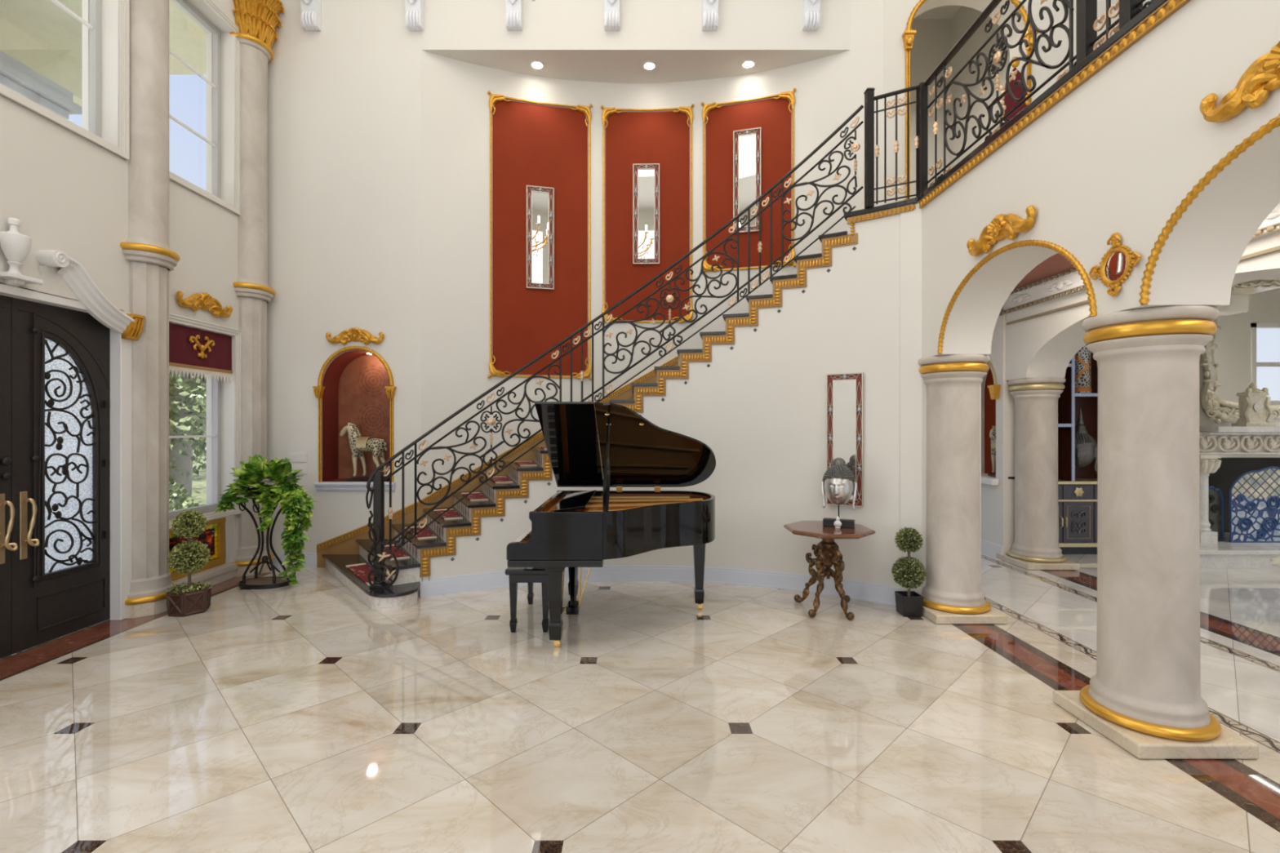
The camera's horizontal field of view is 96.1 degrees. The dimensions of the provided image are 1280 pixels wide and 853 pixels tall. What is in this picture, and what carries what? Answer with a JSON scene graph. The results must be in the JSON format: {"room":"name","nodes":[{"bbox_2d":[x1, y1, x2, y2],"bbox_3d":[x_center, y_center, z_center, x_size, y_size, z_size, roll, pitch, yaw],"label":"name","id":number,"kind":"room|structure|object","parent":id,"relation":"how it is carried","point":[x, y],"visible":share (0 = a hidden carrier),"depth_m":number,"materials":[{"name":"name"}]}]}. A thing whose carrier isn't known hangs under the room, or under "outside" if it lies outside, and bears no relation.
{"room":"mansion entrance foyer","nodes":[
{"label":"mansion entrance foyer","id":0,"kind":"room"},
{"bbox_2d":[0,0,261,563],"bbox_3d":[-4.450,-2.550,1.320,0.300,8.500,11.040,0,0,0],"label":"wall","id":1,"kind":"structure","parent":0,"point":[68,193],"depth_m":4.74,"materials":[{"name":"paint"}]},
{"bbox_2d":[0,0,129,159],"bbox_3d":[-4.385,-3.250,3.671,0.230,2.046,2.289,0,0,0],"label":"window","id":2,"kind":"structure","parent":1,"relation":"in","point":[93,135],"depth_m":4.70,"materials":[{"name":"white paint"}]},
{"bbox_2d":[0,283,132,620],"bbox_3d":[-4.322,0.320,3.985,0.095,2.560,1.770,0,0,0],"label":"door frame","id":3,"kind":"structure","parent":1,"relation":"in","point":[121,349],"depth_m":4.74,"materials":[{"name":"white paint"}]},
{"bbox_2d":[0,294,17,658],"bbox_3d":[-4.357,0.344,3.578,0.126,2.488,0.840,0,0,0],"label":"door","id":4,"kind":"structure","parent":3,"relation":"attached to","point":[6,507],"depth_m":3.96,"materials":[{"name":"black wood"}]},
{"bbox_2d":[11,297,110,654],"bbox_3d":[-4.357,0.344,4.410,0.126,2.488,0.816,0,0,0],"label":"door","id":5,"kind":"structure","parent":3,"relation":"attached to","point":[48,603],"depth_m":4.34,"materials":[{"name":"brown metal"}]},
{"bbox_2d":[121,313,145,340],"bbox_3d":[-4.218,-0.828,4.795,0.113,0.205,0.110,0,0,0],"label":"corbel","id":6,"kind":"object","parent":3,"relation":"attached to","point":[133,331],"visible":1,"depth_m":4.77,"materials":[{"name":"gold metal"}]},
{"bbox_2d":[0,217,134,333],"bbox_3d":[-4.271,-1.094,3.920,0.198,0.653,1.720,0,0,0],"label":"pediment","id":7,"kind":"object","parent":1,"relation":"attached to","point":[62,275],"visible":0.96,"depth_m":4.20,"materials":[{"name":"white paint"}]},
{"bbox_2d":[176,290,232,317],"bbox_3d":[-4.272,-1.209,5.651,0.089,0.217,0.700,0,0,0],"label":"gilt onlay","id":8,"kind":"object","parent":1,"relation":"attached to","point":[204,301],"visible":1,"depth_m":5.62,"materials":[{"name":"gold metal"}]},
{"bbox_2d":[169,0,240,215],"bbox_3d":[-4.385,-3.255,5.650,0.230,1.996,1.046,0,0,0],"label":"window","id":9,"kind":"structure","parent":1,"relation":"in","point":[215,197],"depth_m":6.05,"materials":[{"name":"white paint"}]},
{"bbox_2d":[168,312,241,528],"bbox_3d":[-4.385,-0.050,5.650,0.230,1.966,1.046,0,0,0],"label":"window","id":10,"kind":"structure","parent":1,"relation":"in","point":[216,385],"depth_m":6.05,"materials":[{"name":"white paint"}]},
{"bbox_2d":[168,322,232,382],"bbox_3d":[-4.314,-0.705,5.652,0.053,0.500,0.885,0,0,0],"label":"window valance","id":11,"kind":"object","parent":10,"relation":"attached to","point":[191,349],"visible":0.98,"depth_m":5.63,"materials":[{"name":"red fabric"}]},
{"bbox_2d":[172,563,238,586],"bbox_3d":[-4.435,1.525,5.670,0.330,0.150,0.980,0,0,0],"label":"baseboard","id":12,"kind":"structure","parent":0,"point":[217,575],"depth_m":5.80,"materials":[{"name":"stone"}]},
{"bbox_2d":[168,516,226,581],"bbox_3d":[-4.397,1.192,5.655,0.035,0.513,0.860,0,0,0],"label":"painting","id":13,"kind":"object","parent":12,"relation":"on","point":[216,544],"visible":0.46,"depth_m":5.90,"materials":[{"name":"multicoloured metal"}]},
{"bbox_2d":[338,354,390,479],"bbox_3d":[-3.225,-0.120,6.920,0.790,1.500,0.040,0,0,0],"label":"niche","id":14,"kind":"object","parent":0,"point":[364,402],"depth_m":6.90,"materials":[{"name":"red paint"}]},
{"bbox_2d":[262,0,850,553],"bbox_3d":[-0.955,-2.600,6.990,6.691,8.400,0.900,0,0,0],"label":"wall","id":15,"kind":"structure","parent":0,"point":[344,96],"depth_m":6.54,"materials":[{"name":"paint"}]},
{"bbox_2d":[272,553,316,567],"bbox_3d":[-3.960,1.520,6.531,0.640,0.160,0.018,0,0,0],"label":"baseboard","id":16,"kind":"structure","parent":15,"relation":"attached to","point":[310,559],"depth_m":6.52,"materials":[{"name":"paint"}]},
{"bbox_2d":[300,0,320,31],"bbox_3d":[-3.709,-5.095,6.372,0.170,1.208,0.332,0,0,0],"label":"bracket","id":17,"kind":"object","parent":15,"relation":"attached to","point":[310,16],"visible":1,"depth_m":6.44,"materials":[{"name":"white paint"}]},
{"bbox_2d":[312,345,396,490],"bbox_3d":[-3.225,-0.094,6.506,0.914,1.649,0.094,0,0,0],"label":"surround","id":18,"kind":"object","parent":15,"relation":"attached to","point":[318,390],"visible":1,"depth_m":6.51,"materials":[{"name":"gold metal"}]},
{"bbox_2d":[325,327,384,345],"bbox_3d":[-3.223,-1.023,6.514,0.658,0.204,0.084,0,0,0],"label":"gilt onlay","id":19,"kind":"object","parent":15,"relation":"attached to","point":[354,334],"visible":1,"depth_m":6.49,"materials":[{"name":"gold metal"}]},
{"bbox_2d":[339,422,389,480],"bbox_3d":[-3.221,0.291,6.713,0.609,0.679,0.197,0,0,8],"label":"horse figurine","id":20,"kind":"object","parent":15,"relation":"in","point":[358,444],"visible":0.78,"depth_m":6.66,"materials":[{"name":"ceramic"}]},
{"bbox_2d":[404,0,423,31],"bbox_3d":[-2.542,-5.095,6.372,0.170,1.208,0.332,0,0,0],"label":"bracket","id":21,"kind":"object","parent":15,"relation":"attached to","point":[414,15],"visible":1,"depth_m":6.44,"materials":[{"name":"white paint"}]},
{"bbox_2d":[505,0,522,31],"bbox_3d":[-1.419,-5.095,6.372,0.170,1.208,0.332,0,0,0],"label":"bracket","id":22,"kind":"object","parent":15,"relation":"attached to","point":[513,15],"visible":1,"depth_m":6.43,"materials":[{"name":"white paint"}]},
{"bbox_2d":[604,0,619,31],"bbox_3d":[-0.314,-5.095,6.372,0.170,1.208,0.332,0,0,0],"label":"bracket","id":23,"kind":"object","parent":15,"relation":"attached to","point":[611,7],"visible":1,"depth_m":6.43,"materials":[{"name":"white paint"}]},
{"bbox_2d":[702,0,718,31],"bbox_3d":[0.790,-5.095,6.372,0.170,1.208,0.332,0,0,0],"label":"bracket","id":24,"kind":"object","parent":15,"relation":"attached to","point":[709,7],"visible":1,"depth_m":6.43,"materials":[{"name":"white paint"}]},
{"bbox_2d":[802,0,820,31],"bbox_3d":[1.931,-5.095,6.372,0.170,1.208,0.332,0,0,0],"label":"bracket","id":25,"kind":"object","parent":15,"relation":"attached to","point":[811,8],"visible":1,"depth_m":6.43,"materials":[{"name":"white paint"}]},
{"bbox_2d":[423,49,848,83],"bbox_3d":[-0.046,-4.286,6.883,4.923,0.002,0.687,0,0,0],"label":"ceiling","id":26,"kind":"structure","parent":0,"point":[620,66],"depth_m":6.75,"materials":[{"name":"paint"}]},
{"bbox_2d":[0,553,1279,852],"bbox_3d":[6.190,1.700,3.150,21.620,0.200,14.700,0,0,0],"label":"floor","id":27,"kind":"structure","parent":0,"point":[307,717],"depth_m":3.00,"materials":[{"name":"tile"}]},
{"bbox_2d":[120,0,180,618],"bbox_3d":[-4.183,-1.601,5.000,0.410,6.399,0.664,0,0,0],"label":"column","id":28,"kind":"structure","parent":27,"relation":"on","point":[148,241],"depth_m":4.90,"materials":[{"name":"beige stone"}]},
{"bbox_2d":[165,509,213,617],"bbox_3d":[-3.891,1.157,4.961,0.341,0.885,0.333,0,0,0],"label":"topiary plant","id":29,"kind":"object","parent":27,"relation":"on","point":[189,557],"visible":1,"depth_m":4.90,"materials":[{"name":"green plant"}]},
{"bbox_2d":[229,0,284,577],"bbox_3d":[-4.178,-1.601,6.330,0.420,6.399,0.683,0,0,0],"label":"column","id":30,"kind":"structure","parent":27,"relation":"on","point":[257,20],"depth_m":6.20,"materials":[{"name":"beige stone"}]},
{"bbox_2d":[236,494,290,589],"bbox_3d":[-3.780,1.145,5.800,0.500,0.909,0.320,0,0,0],"label":"plant stand","id":31,"kind":"object","parent":27,"relation":"on","point":[271,582],"visible":0.68,"depth_m":5.76,"materials":[{"name":"metal"}]},
{"bbox_2d":[244,487,277,500],"bbox_3d":[-3.780,0.677,5.800,0.340,0.105,0.340,0,0,0],"label":"plant pot","id":32,"kind":"object","parent":31,"relation":"on","point":[270,493],"depth_m":5.64,"materials":[{"name":"black metal"}]},
{"bbox_2d":[238,576,290,589],"bbox_3d":[-3.780,1.577,5.800,0.500,0.044,0.320,0,0,0],"label":"stand base","id":33,"kind":"object","parent":31,"relation":"on","point":[256,583],"depth_m":5.71,"materials":[{"name":"black metal"}]},
{"bbox_2d":[214,453,316,585],"bbox_3d":[-3.738,0.922,5.784,0.865,1.302,0.664,0,0,23],"label":"pothos plant","id":34,"kind":"object","parent":31,"relation":"on","point":[291,495],"visible":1,"depth_m":5.67,"materials":[{"name":"green plant"}]},
{"bbox_2d":[505,567,549,632],"bbox_3d":[-0.860,1.349,4.830,0.360,0.499,0.820,0,0,0],"label":"piano bench","id":35,"kind":"object","parent":27,"relation":"on","point":[530,575],"visible":0.59,"depth_m":4.45,"materials":[{"name":"black paint"}]},
{"bbox_2d":[506,401,715,647],"bbox_3d":[-0.136,0.708,4.710,1.599,1.783,1.401,0,0,0],"label":"grand piano","id":36,"kind":"object","parent":27,"relation":"on","point":[573,530],"visible":1,"depth_m":4.51,"materials":[{"name":"black paint"}]},
{"bbox_2d":[316,197,917,611],"bbox_3d":[-0.511,-0.200,6.074,6.341,3.600,2.259,0,0,0],"label":"staircase","id":37,"kind":"structure","parent":27,"relation":"on","point":[353,547],"depth_m":5.82,"materials":[{"name":"brown wood"}]},
{"bbox_2d":[345,563,385,586],"bbox_3d":[-2.693,1.445,5.647,0.185,0.009,0.931,0,0,-37],"label":"mat","id":38,"kind":"object","parent":37,"relation":"on","point":[361,571],"visible":0.62,"depth_m":5.74,"materials":[{"name":"red carpet"}]},
{"bbox_2d":[365,471,399,588],"bbox_3d":[-2.313,0.934,5.208,0.300,1.051,0.120,0,0,0],"label":"newel post","id":39,"kind":"object","parent":37,"relation":"on","point":[378,549],"visible":0.99,"depth_m":5.17,"materials":[{"name":"black metal"}]},
{"bbox_2d":[366,104,863,554],"bbox_3d":[-0.200,-0.910,5.623,4.542,4.174,0.779,0,0,-3],"label":"stair railing","id":40,"kind":"object","parent":37,"relation":"on","point":[855,147],"visible":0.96,"depth_m":5.75,"materials":[{"name":"black metal"}]},
{"bbox_2d":[783,520,875,620],"bbox_3d":[1.645,1.239,5.030,0.709,0.718,0.709,0,0,45],"label":"side table","id":41,"kind":"object","parent":27,"relation":"on","point":[827,553],"visible":1,"depth_m":4.92,"materials":[{"name":"brown wood"}]},
{"bbox_2d":[821,457,857,528],"bbox_3d":[1.748,0.576,5.059,0.280,0.604,0.273,0,0,-26],"label":"head sculpture","id":42,"kind":"object","parent":41,"relation":"on","point":[838,483],"visible":1,"depth_m":4.98,"materials":[{"name":"silver metal"}]},
{"bbox_2d":[891,527,926,617],"bbox_3d":[2.288,1.227,4.900,0.284,0.743,0.286,0,0,0],"label":"topiary plant","id":43,"kind":"object","parent":27,"relation":"on","point":[908,571],"visible":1,"depth_m":4.83,"materials":[{"name":"green plant"}]},
{"bbox_2d":[899,204,926,595],"bbox_3d":[2.580,-0.170,5.150,0.560,3.540,0.300,0,0,0],"label":"wall pier","id":44,"kind":"object","parent":27,"relation":"on","point":[913,388],"visible":0.19,"depth_m":5.05,"materials":[{"name":"paint"}]},
{"bbox_2d":[917,354,1007,624],"bbox_3d":[2.680,0.505,4.930,0.580,2.187,0.580,0,0,0],"label":"column","id":45,"kind":"structure","parent":27,"relation":"on","point":[952,594],"depth_m":4.75,"materials":[{"name":"beige stone"}]},
{"bbox_2d":[995,377,1079,569],"bbox_3d":[4.600,0.525,6.680,0.580,2.147,0.580,0,0,0],"label":"column","id":46,"kind":"structure","parent":27,"relation":"on","point":[1035,546],"depth_m":6.50,"materials":[{"name":"beige stone"}]},
{"bbox_2d":[1057,352,1097,554],"bbox_3d":[5.455,0.025,7.358,1.230,3.149,0.503,0,0,0],"label":"display cabinet","id":47,"kind":"object","parent":27,"relation":"on","point":[1077,486],"visible":0.33,"depth_m":7.17,"materials":[{"name":"grey wood"}]},
{"bbox_2d":[1057,478,1097,484],"bbox_3d":[5.455,0.700,7.370,1.230,0.040,0.480,0,0,0],"label":"countertop","id":48,"kind":"structure","parent":47,"relation":"on","point":[1077,481],"depth_m":7.13,"materials":[{"name":"gold metal"}]},
{"bbox_2d":[1075,343,1092,393],"bbox_3d":[5.620,-0.797,7.360,0.270,0.770,0.270,0,0,0],"label":"vase","id":49,"kind":"object","parent":47,"relation":"on","point":[1083,356],"visible":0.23,"depth_m":7.25,"materials":[{"name":"multicoloured ceramic"}]},
{"bbox_2d":[1075,408,1097,471],"bbox_3d":[5.627,0.164,7.349,0.349,0.807,0.340,0,0,-8],"label":"head sculpture","id":50,"kind":"object","parent":47,"relation":"on","point":[1086,447],"visible":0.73,"depth_m":7.22,"materials":[{"name":"grey stone"}]},
{"bbox_2d":[1053,305,1258,759],"bbox_3d":[2.680,0.505,3.045,0.580,2.187,0.580,0,0,0],"label":"column","id":51,"kind":"structure","parent":27,"relation":"on","point":[1144,694],"depth_m":2.88,"materials":[{"name":"beige stone"}]},
{"bbox_2d":[1199,426,1279,568],"bbox_3d":[8.240,0.799,7.025,3.960,1.599,1.170,0,0,0],"label":"fireplace","id":52,"kind":"object","parent":27,"relation":"on","point":[1226,454],"visible":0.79,"depth_m":6.91,"materials":[{"name":"white stone"}]},
{"bbox_2d":[1199,426,1279,454],"bbox_3d":[8.330,0.170,7.235,3.340,0.340,0.750,0,0,0],"label":"mantel shelf","id":53,"kind":"object","parent":52,"relation":"attached to","point":[1212,440],"depth_m":6.99,"materials":[{"name":"white stone"}]},
{"bbox_2d":[1208,466,1279,542],"bbox_3d":[7.440,0.937,6.933,1.344,0.917,0.098,0,0,0],"label":"fire screen","id":54,"kind":"object","parent":52,"relation":"on","point":[1254,495],"visible":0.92,"depth_m":6.90,"materials":[{"name":"blue glass"}]},
{"bbox_2d":[1231,382,1275,426],"bbox_3d":[7.579,-0.276,7.110,0.361,0.549,0.195,0,0,0],"label":"mantel clock","id":55,"kind":"object","parent":52,"relation":"on","point":[1253,402],"visible":1,"depth_m":7.05,"materials":[{"name":"beige stone"}]},
{"bbox_2d":[421,39,883,499],"bbox_3d":[0.116,-1.343,6.886,5.334,5.886,0.876,0,0,2],"label":"wall","id":56,"kind":"structure","parent":0,"point":[455,108],"depth_m":6.76,"materials":[{"name":"paint"}]},
{"bbox_2d":[487,90,592,380],"bbox_3d":[-1.202,-2.282,6.992,1.256,3.419,0.094,0,0,-14],"label":"wall panel","id":57,"kind":"object","parent":56,"relation":"attached to","point":[533,144],"visible":0.95,"depth_m":7.01,"materials":[{"name":"red paint"}]},
{"bbox_2d":[526,185,554,289],"bbox_3d":[-1.216,-2.300,7.010,0.330,1.240,0.026,0,0,-14],"label":"wall mirror","id":58,"kind":"object","parent":57,"relation":"attached to","point":[540,200],"visible":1,"depth_m":7.01,"materials":[{"name":"silver glass"}]},
{"bbox_2d":[532,191,548,283],"bbox_3d":[-1.216,-2.300,7.013,0.198,1.108,0.004,0,0,-14],"label":"mirror glass","id":59,"kind":"object","parent":58,"relation":"attached to","point":[540,200],"depth_m":7.01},
{"bbox_2d":[600,103,694,324],"bbox_3d":[0.092,-2.626,7.130,1.159,2.717,0.088,0,0,2],"label":"wall panel","id":60,"kind":"object","parent":56,"relation":"attached to","point":[661,137],"visible":0.83,"depth_m":7.16,"materials":[{"name":"red paint"}]},
{"bbox_2d":[632,163,659,264],"bbox_3d":[0.078,-2.641,7.148,0.330,1.240,0.026,0,0,1],"label":"wall mirror","id":61,"kind":"object","parent":60,"relation":"attached to","point":[646,177],"visible":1,"depth_m":7.15,"materials":[{"name":"silver glass"}]},
{"bbox_2d":[638,169,653,258],"bbox_3d":[0.078,-2.641,7.151,0.198,1.108,0.004,0,0,1],"label":"mirror glass","id":62,"kind":"object","parent":61,"relation":"attached to","point":[646,177],"depth_m":7.15,"materials":[{"name":"white"}]},
{"bbox_2d":[701,88,795,271],"bbox_3d":[1.299,-2.939,6.946,1.134,2.113,0.087,0,0,16],"label":"wall panel","id":63,"kind":"object","parent":56,"relation":"attached to","point":[772,115],"visible":0.83,"depth_m":6.98,"materials":[{"name":"red paint"}]},
{"bbox_2d":[733,127,760,233],"bbox_3d":[1.298,-2.975,6.964,0.330,1.240,0.026,0,0,16],"label":"wall mirror","id":64,"kind":"object","parent":63,"relation":"attached to","point":[746,142],"visible":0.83,"depth_m":6.97,"materials":[{"name":"silver glass"}]},
{"bbox_2d":[738,133,755,226],"bbox_3d":[1.299,-2.975,6.967,0.198,1.108,0.004,0,0,16],"label":"mirror glass","id":65,"kind":"object","parent":64,"relation":"attached to","point":[746,143],"depth_m":6.97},
{"bbox_2d":[418,203,919,597],"bbox_3d":[0.226,-0.175,5.634,4.661,3.550,0.873,0,0,5],"label":"wall","id":66,"kind":"structure","parent":0,"point":[759,405],"depth_m":5.62,"materials":[{"name":"paint"}]},
{"bbox_2d":[419,565,900,605],"bbox_3d":[0.153,1.520,5.593,4.388,0.160,0.723,0,0,3],"label":"baseboard","id":67,"kind":"structure","parent":66,"relation":"attached to","point":[883,594],"depth_m":5.70,"materials":[{"name":"paint"}]},
{"bbox_2d":[826,372,863,507],"bbox_3d":[1.913,0.122,5.379,0.330,1.240,0.026,0,0,32],"label":"wall mirror","id":68,"kind":"object","parent":66,"relation":"attached to","point":[844,391],"visible":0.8,"depth_m":5.37,"materials":[{"name":"silver glass"}]},
{"bbox_2d":[833,379,855,499],"bbox_3d":[1.915,0.122,5.382,0.198,1.108,0.004,0,0,32],"label":"mirror glass","id":69,"kind":"object","parent":68,"relation":"attached to","point":[844,391],"depth_m":5.38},
{"bbox_2d":[850,0,883,48],"bbox_3d":[2.579,-5.543,6.515,0.358,2.515,0.153,0,0,31],"label":"wall","id":70,"kind":"structure","parent":0,"point":[866,15],"depth_m":6.46,"materials":[{"name":"paint"}]},
{"bbox_2d":[910,18,951,198],"bbox_3d":[3.825,-4.400,9.675,3.050,4.800,0.150,0,0,0],"label":"wall","id":71,"kind":"structure","parent":0,"point":[932,40],"depth_m":9.60,"materials":[{"name":"paint"}]},
{"bbox_2d":[914,4,961,18],"bbox_3d":[2.190,-6.875,2.900,13.620,0.150,14.200,0,0,0],"label":"ceiling","id":72,"kind":"structure","parent":0,"point":[944,11],"depth_m":9.45,"materials":[{"name":"paint"}]},
{"bbox_2d":[951,5,1009,168],"bbox_3d":[5.275,-4.400,8.130,0.150,4.800,2.941,0,0,0],"label":"wall","id":73,"kind":"structure","parent":0,"point":[964,18],"depth_m":9.01,"materials":[{"name":"paint"}]},
{"bbox_2d":[1013,253,1074,290],"bbox_3d":[3.611,-1.758,3.300,1.498,0.375,12.600,0,0,0],"label":"ceiling","id":74,"kind":"structure","parent":0,"point":[1056,264],"depth_m":5.76,"materials":[{"name":"paint"}]},
{"bbox_2d":[883,0,1279,279],"bbox_3d":[5.844,-4.250,6.509,6.312,5.100,0.300,0,0,0],"label":"wall","id":75,"kind":"structure","parent":0,"point":[896,13],"depth_m":6.36,"materials":[{"name":"paint"}]},
{"bbox_2d":[902,0,1038,199],"bbox_3d":[3.625,-3.466,6.323,1.460,2.932,0.108,0,0,0],"label":"arch surround","id":76,"kind":"object","parent":75,"relation":"attached to","point":[908,36],"visible":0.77,"depth_m":6.33,"materials":[{"name":"gold metal"}]},
{"bbox_2d":[999,56,1031,122],"bbox_3d":[4.123,-3.580,6.321,0.352,0.960,0.070,0,0,0],"label":"wall hanging","id":77,"kind":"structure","parent":75,"relation":"attached to","point":[1007,103],"depth_m":6.32,"materials":[{"name":"red fabric"}]},
{"bbox_2d":[921,0,1279,358],"bbox_3d":[2.655,-1.270,1.000,0.410,1.360,8.000,0,0,0],"label":"wall","id":78,"kind":"structure","parent":0,"point":[1119,153],"depth_m":2.86,"materials":[{"name":"paint"}]},
{"bbox_2d":[966,204,1036,256],"bbox_3d":[2.422,-1.319,3.873,0.089,0.217,0.700,0,0,0],"label":"gilt onlay","id":79,"kind":"object","parent":78,"relation":"attached to","point":[1002,226],"visible":1,"depth_m":3.83,"materials":[{"name":"gold metal"}]},
{"bbox_2d":[937,239,1097,354],"bbox_3d":[2.446,-0.902,3.895,0.042,0.621,1.631,0,0,0],"label":"trim","id":80,"kind":"structure","parent":78,"relation":"attached to","point":[1082,272],"depth_m":3.60,"materials":[{"name":"gold metal"}]},
{"bbox_2d":[846,0,1191,235],"bbox_3d":[2.265,-1.890,2.895,0.665,0.215,4.991,0,0,0],"label":"crown molding","id":81,"kind":"structure","parent":78,"relation":"attached to","point":[1157,11],"depth_m":3.35,"materials":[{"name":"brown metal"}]},
{"bbox_2d":[924,0,1154,186],"bbox_3d":[2.500,-2.493,2.800,0.068,1.026,4.400,0,0,0],"label":"gallery railing","id":82,"kind":"object","parent":81,"relation":"on","point":[1086,20],"visible":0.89,"depth_m":3.88,"materials":[{"name":"black metal"}]},
{"bbox_2d":[1088,232,1141,297],"bbox_3d":[2.436,-0.829,2.951,0.030,0.326,0.323,0,0,0],"label":"oval mirror","id":83,"kind":"object","parent":78,"relation":"attached to","point":[1117,264],"visible":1,"depth_m":2.94,"materials":[{"name":"gold glass"}]},
{"bbox_2d":[1103,251,1126,280],"bbox_3d":[2.440,-0.823,2.951,0.006,0.155,0.160,0,0,0],"label":"mirror glass","id":84,"kind":"object","parent":83,"relation":"on","point":[1114,262],"depth_m":2.95,"materials":[{"name":"red"}]},
{"bbox_2d":[1138,113,1279,305],"bbox_3d":[2.446,-0.902,2.000,0.042,0.621,1.620,0,0,0],"label":"trim","id":85,"kind":"structure","parent":78,"relation":"attached to","point":[1274,122],"depth_m":2.55,"materials":[{"name":"gold metal"}]},
{"bbox_2d":[1199,40,1279,122],"bbox_3d":[2.422,-1.359,2.119,0.089,0.217,0.700,0,0,0],"label":"gilt onlay","id":86,"kind":"object","parent":78,"relation":"attached to","point":[1251,91],"visible":1,"depth_m":2.26,"materials":[{"name":"gold metal"}]},
{"bbox_2d":[981,231,1279,554],"bbox_3d":[4.565,-0.900,3.300,0.470,5.000,12.600,0,0,0],"label":"wall","id":87,"kind":"structure","parent":0,"point":[1045,345],"depth_m":6.60,"materials":[{"name":"paint"}]},
{"bbox_2d":[984,368,995,473],"bbox_3d":[4.680,-0.130,7.390,0.040,1.520,0.780,0,0,0],"label":"niche","id":88,"kind":"object","parent":87,"relation":"in","point":[989,404],"visible":0.15,"depth_m":7.68,"materials":[{"name":"red paint"}]},
{"bbox_2d":[981,361,1000,485],"bbox_3d":[4.287,-0.102,7.390,0.094,1.624,0.980,0,0,0],"label":"surround","id":89,"kind":"object","parent":87,"relation":"attached to","point":[994,389],"visible":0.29,"depth_m":6.96,"materials":[{"name":"gold metal"}]},
{"bbox_2d":[981,539,1003,560],"bbox_3d":[3.610,1.515,8.080,1.500,0.170,2.440,0,0,0],"label":"baseboard","id":90,"kind":"structure","parent":87,"relation":"attached to","point":[988,548],"depth_m":7.06,"materials":[{"name":"white paint"}]},
{"bbox_2d":[987,426,1014,479],"bbox_3d":[4.473,0.308,7.137,0.186,0.640,0.574,0,0,10],"label":"horse figurine","id":91,"kind":"object","parent":87,"relation":"on","point":[993,432],"visible":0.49,"depth_m":7.21,"materials":[{"name":"ceramic"}]},
{"bbox_2d":[998,202,1279,324],"bbox_3d":[4.331,-1.449,3.100,0.062,0.238,12.200,0,0,0],"label":"trim","id":92,"kind":"structure","parent":87,"relation":"attached to","point":[1040,291],"depth_m":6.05,"materials":[{"name":"white paint"}]},
{"bbox_2d":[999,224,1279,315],"bbox_3d":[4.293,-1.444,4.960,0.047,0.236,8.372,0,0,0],"label":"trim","id":93,"kind":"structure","parent":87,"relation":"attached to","point":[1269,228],"depth_m":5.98,"materials":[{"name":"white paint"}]},
{"bbox_2d":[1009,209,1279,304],"bbox_3d":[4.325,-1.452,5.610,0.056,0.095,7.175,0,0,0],"label":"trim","id":94,"kind":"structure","parent":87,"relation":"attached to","point":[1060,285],"depth_m":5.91,"materials":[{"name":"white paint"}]},
{"bbox_2d":[1199,355,1279,426],"bbox_3d":[10.900,-0.900,7.710,12.200,5.000,0.180,0,0,0],"label":"wall","id":95,"kind":"structure","parent":0,"point":[1204,420],"depth_m":7.62,"materials":[{"name":"paint"}]},
{"bbox_2d":[1200,280,1279,423],"bbox_3d":[9.004,-1.133,7.546,3.367,2.187,0.127,0,0,0],"label":"mirror","id":96,"kind":"object","parent":95,"relation":"attached to","point":[1244,348],"visible":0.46,"depth_m":7.58,"materials":[{"name":"silver glass"}]},
{"bbox_3d":[2.316,-1.973,5.722,0.743,0.047,1.403,0,0,0],"label":"floor","id":97,"kind":"structure","parent":0,"visible":0},
{"bbox_2d":[863,82,928,208],"bbox_3d":[2.284,-2.540,5.153,0.530,1.080,0.102,0,0,28],"label":"landing railing","id":98,"kind":"object","parent":97,"relation":"on","point":[921,140],"visible":0.98,"depth_m":5.14,"materials":[{"name":"black metal"}]},
{"label":"outside","id":99,"kind":"structure","parent":0,"visible":0},
{"bbox_2d":[0,50,82,119],"bbox_3d":[-8.060,-3.790,5.465,2.680,0.420,2.930,0,0,0],"label":"roof eave","id":100,"kind":"object","parent":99,"point":[15,75],"visible":0.75,"depth_m":6.46},
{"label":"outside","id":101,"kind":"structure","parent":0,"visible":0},
{"bbox_2d":[0,0,206,74],"bbox_3d":[-6.010,-4.725,4.550,2.780,0.150,6.100,0,0,0],"label":"ceiling","id":102,"kind":"structure","parent":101,"point":[43,20],"depth_m":6.74,"materials":[{"name":"paint"}]},
{"bbox_2d":[0,16,82,106],"bbox_3d":[-7.400,-4.550,4.450,0.300,0.600,6.500,0,0,0],"label":"trim","id":103,"kind":"structure","parent":102,"relation":"attached to","point":[15,42],"depth_m":6.96,"materials":[{"name":"paint"}]},
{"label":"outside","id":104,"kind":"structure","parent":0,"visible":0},
{"bbox_2d":[44,452,206,565],"bbox_3d":[-23.600,1.823,23.800,32.800,0.045,32.400,0,0,0],"label":"lawn","id":105,"kind":"structure","parent":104,"point":[198,482],"depth_m":17.37,"materials":[{"name":"green plant"}]},
{"bbox_2d":[52,475,194,546],"bbox_3d":[-8.214,1.367,9.204,1.713,1.442,1.729,0,0,0],"label":"shrub","id":106,"kind":"object","parent":105,"relation":"on","point":[171,496],"visible":0.02,"depth_m":9.53,"materials":[{"name":"green plant"}]},
{"bbox_2d":[44,345,206,509],"bbox_3d":[-8.663,-1.176,10.942,5.796,6.198,5.882,0,0,0],"label":"tree","id":107,"kind":"object","parent":105,"relation":"on","point":[183,413],"visible":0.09,"depth_m":10.76,"materials":[{"name":"green plant"}]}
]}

